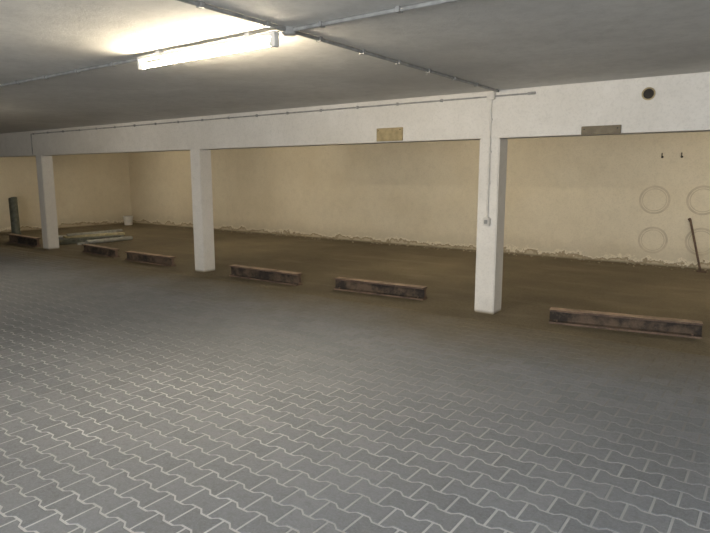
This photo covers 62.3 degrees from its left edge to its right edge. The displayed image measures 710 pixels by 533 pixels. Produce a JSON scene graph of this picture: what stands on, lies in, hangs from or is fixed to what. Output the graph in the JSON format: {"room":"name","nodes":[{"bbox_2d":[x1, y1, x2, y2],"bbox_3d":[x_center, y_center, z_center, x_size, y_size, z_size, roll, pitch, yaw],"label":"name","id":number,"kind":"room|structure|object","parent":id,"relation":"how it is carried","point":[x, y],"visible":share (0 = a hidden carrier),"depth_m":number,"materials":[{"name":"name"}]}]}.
{"room":"underground parking garage","nodes":[
{"label":"underground parking garage","id":0,"kind":"room"},
{"bbox_2d":[0,153,131,232],"bbox_3d":[-12.263,-1.534,12.993,0.200,2.810,16.200,6,11,35],"label":"wall","id":1,"kind":"structure","parent":0,"point":[91,189],"depth_m":17.87,"materials":[{"name":"beige paint"}]},
{"bbox_2d":[0,0,709,133],"bbox_3d":[-2.605,-1.983,5.972,23.900,0.250,16.400,6,11,35],"label":"ceiling","id":2,"kind":"structure","parent":0,"point":[495,44],"depth_m":4.36,"materials":[{"name":"concrete"}]},
{"bbox_2d":[137,31,278,69],"bbox_3d":[-1.073,-1.504,4.099,1.440,0.114,0.052,6,11,35],"label":"light","id":3,"kind":"object","parent":2,"relation":"attached to","point":[274,36],"visible":1,"depth_m":4.01,"materials":[{"name":"white plastic"}]},
{"bbox_2d":[0,0,498,91],"bbox_3d":[-4.142,-1.508,3.898,23.500,0.046,10.760,6,11,35],"label":"conduit","id":4,"kind":"object","parent":2,"relation":"attached to","point":[288,31],"depth_m":3.65,"materials":[{"name":"grey metal"}]},
{"bbox_2d":[30,92,535,154],"bbox_3d":[-2.486,-2.110,9.320,10.809,0.445,0.029,6,11,35],"label":"conduit","id":5,"kind":"object","parent":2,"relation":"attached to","point":[528,93],"visible":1,"depth_m":7.91,"materials":[{"name":"white metal"}]},
{"bbox_2d":[0,72,709,156],"bbox_3d":[-0.902,-1.971,8.356,23.500,0.510,0.250,6,11,35],"label":"ceiling beam","id":6,"kind":"structure","parent":2,"relation":"attached to","point":[680,103],"depth_m":6.94,"materials":[{"name":"white paint"}]},
{"bbox_2d":[376,127,402,141],"bbox_3d":[0.425,-1.633,7.260,0.380,0.160,0.030,6,11,35],"label":"number plaque","id":7,"kind":"object","parent":2,"relation":"attached to","point":[383,134],"visible":1,"depth_m":7.24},
{"bbox_2d":[581,125,621,134],"bbox_3d":[2.440,-1.355,5.827,0.375,0.085,0.030,6,11,35],"label":"number plaque","id":8,"kind":"object","parent":2,"relation":"attached to","point":[605,129],"visible":1,"depth_m":5.82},
{"bbox_2d":[642,87,655,99],"bbox_3d":[2.776,-1.633,5.550,0.120,0.120,0.012,6,11,35],"label":"vent pipe","id":9,"kind":"object","parent":2,"relation":"attached to","point":[648,93],"visible":1,"depth_m":5.55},
{"bbox_2d":[0,223,709,532],"bbox_3d":[-2.605,0.769,6.403,23.500,0.300,16.000,6,11,35],"label":"floor","id":10,"kind":"structure","parent":0,"point":[531,286],"depth_m":7.37,"materials":[{"name":"grey concrete"}]},
{"bbox_2d":[8,197,21,234],"bbox_3d":[-9.107,-1.355,15.708,0.250,1.021,0.250,6,11,35],"label":"bollard","id":11,"kind":"object","parent":10,"relation":"on","point":[13,203],"visible":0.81,"depth_m":15.64,"materials":[{"name":"metal"}]},
{"bbox_2d":[7,234,40,246],"bbox_3d":[-7.674,-0.611,13.599,1.502,0.200,0.130,7,11,38],"label":"wheel stop","id":12,"kind":"object","parent":10,"relation":"on","point":[13,238],"visible":1,"depth_m":13.50,"materials":[{"name":"brown wood"}]},
{"bbox_2d":[36,155,58,249],"bbox_3d":[-6.613,-1.371,12.633,0.240,2.000,0.240,6,11,35],"label":"concrete column","id":13,"kind":"structure","parent":10,"relation":"on","point":[44,163],"depth_m":12.55,"materials":[{"name":"white paint"}]},
{"bbox_2d":[59,229,132,244],"bbox_3d":[-6.411,-0.729,14.329,1.316,0.204,1.901,6,11,35],"label":"heap","id":14,"kind":"object","parent":10,"relation":"on","point":[94,237],"visible":0.9,"depth_m":14.18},
{"bbox_2d":[82,244,119,257],"bbox_3d":[-5.162,-0.326,11.891,1.304,0.165,0.130,7,12,40],"label":"wheel stop","id":15,"kind":"object","parent":10,"relation":"on","point":[88,248],"visible":1,"depth_m":11.81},
{"bbox_2d":[123,216,132,224],"bbox_3d":[-7.280,-1.479,18.848,0.310,0.290,0.310,6,11,35],"label":"paint bucket","id":16,"kind":"object","parent":10,"relation":"on","point":[128,220],"visible":1,"depth_m":18.74,"materials":[{"name":"white plastic"}]},
{"bbox_2d":[125,251,175,266],"bbox_3d":[-3.765,-0.149,10.757,1.350,0.165,0.130,6,11,35],"label":"wheel stop","id":17,"kind":"object","parent":10,"relation":"on","point":[157,259],"visible":1,"depth_m":10.67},
{"bbox_2d":[190,149,214,272],"bbox_3d":[-2.515,-0.912,9.702,0.240,2.000,0.240,6,11,35],"label":"concrete column","id":18,"kind":"structure","parent":10,"relation":"on","point":[201,174],"depth_m":9.61,"materials":[{"name":"white paint"}]},
{"bbox_2d":[229,264,302,285],"bbox_3d":[-1.386,0.124,8.982,1.430,0.175,0.130,6,11,35],"label":"wheel stop","id":19,"kind":"object","parent":10,"relation":"on","point":[240,271],"visible":1,"depth_m":8.92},
{"bbox_2d":[0,247,709,532],"bbox_3d":[-4.272,0.974,4.157,23.388,0.013,10.373,6,11,35],"label":"paving stones","id":20,"kind":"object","parent":10,"relation":"on","point":[30,513],"visible":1,"depth_m":3.95,"materials":[{"name":"concrete"}]},
{"bbox_2d":[334,277,426,300],"bbox_3d":[0.322,0.292,7.944,1.374,0.165,0.130,5,10,31],"label":"wheel stop","id":21,"kind":"object","parent":10,"relation":"on","point":[416,292],"visible":1,"depth_m":7.89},
{"bbox_2d":[176,227,707,271],"bbox_3d":[1.111,-0.460,13.187,16.436,0.041,0.455,6,11,35],"label":"rubble","id":22,"kind":"object","parent":10,"relation":"on","point":[176,227],"visible":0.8,"depth_m":12.37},
{"bbox_2d":[474,138,507,314],"bbox_3d":[1.568,-0.455,6.782,0.240,2.000,0.240,6,11,35],"label":"concrete column","id":23,"kind":"structure","parent":10,"relation":"on","point":[490,239],"depth_m":6.69,"materials":[{"name":"white paint"}]},
{"bbox_2d":[483,92,495,225],"bbox_3d":[1.489,-1.186,6.540,0.090,1.460,0.055,6,11,35],"label":"conduit","id":24,"kind":"object","parent":23,"relation":"attached to","point":[490,95],"visible":1,"depth_m":6.54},
{"bbox_2d":[549,307,702,338],"bbox_3d":[2.789,0.581,6.132,1.444,0.155,0.130,4,10,25],"label":"wheel stop","id":25,"kind":"object","parent":10,"relation":"on","point":[686,328],"visible":1,"depth_m":6.08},
{"bbox_2d":[688,218,706,272],"bbox_3d":[5.708,-0.360,9.841,0.169,0.881,0.532,-2,9,-13],"label":"bar","id":26,"kind":"object","parent":10,"relation":"on","point":[689,219],"visible":1,"depth_m":9.86,"materials":[{"name":"metal"}]},
{"bbox_2d":[128,131,709,269],"bbox_3d":[2.144,-1.486,12.691,23.900,2.810,0.200,6,11,35],"label":"wall","id":27,"kind":"structure","parent":0,"point":[574,197],"depth_m":12.56,"materials":[{"name":"beige paint"}]},
{"bbox_2d":[638,185,709,255],"bbox_3d":[5.572,-0.797,10.161,1.250,1.210,0.001,6,11,35],"label":"rings","id":28,"kind":"object","parent":27,"relation":"attached to","point":[703,186],"depth_m":10.23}
]}

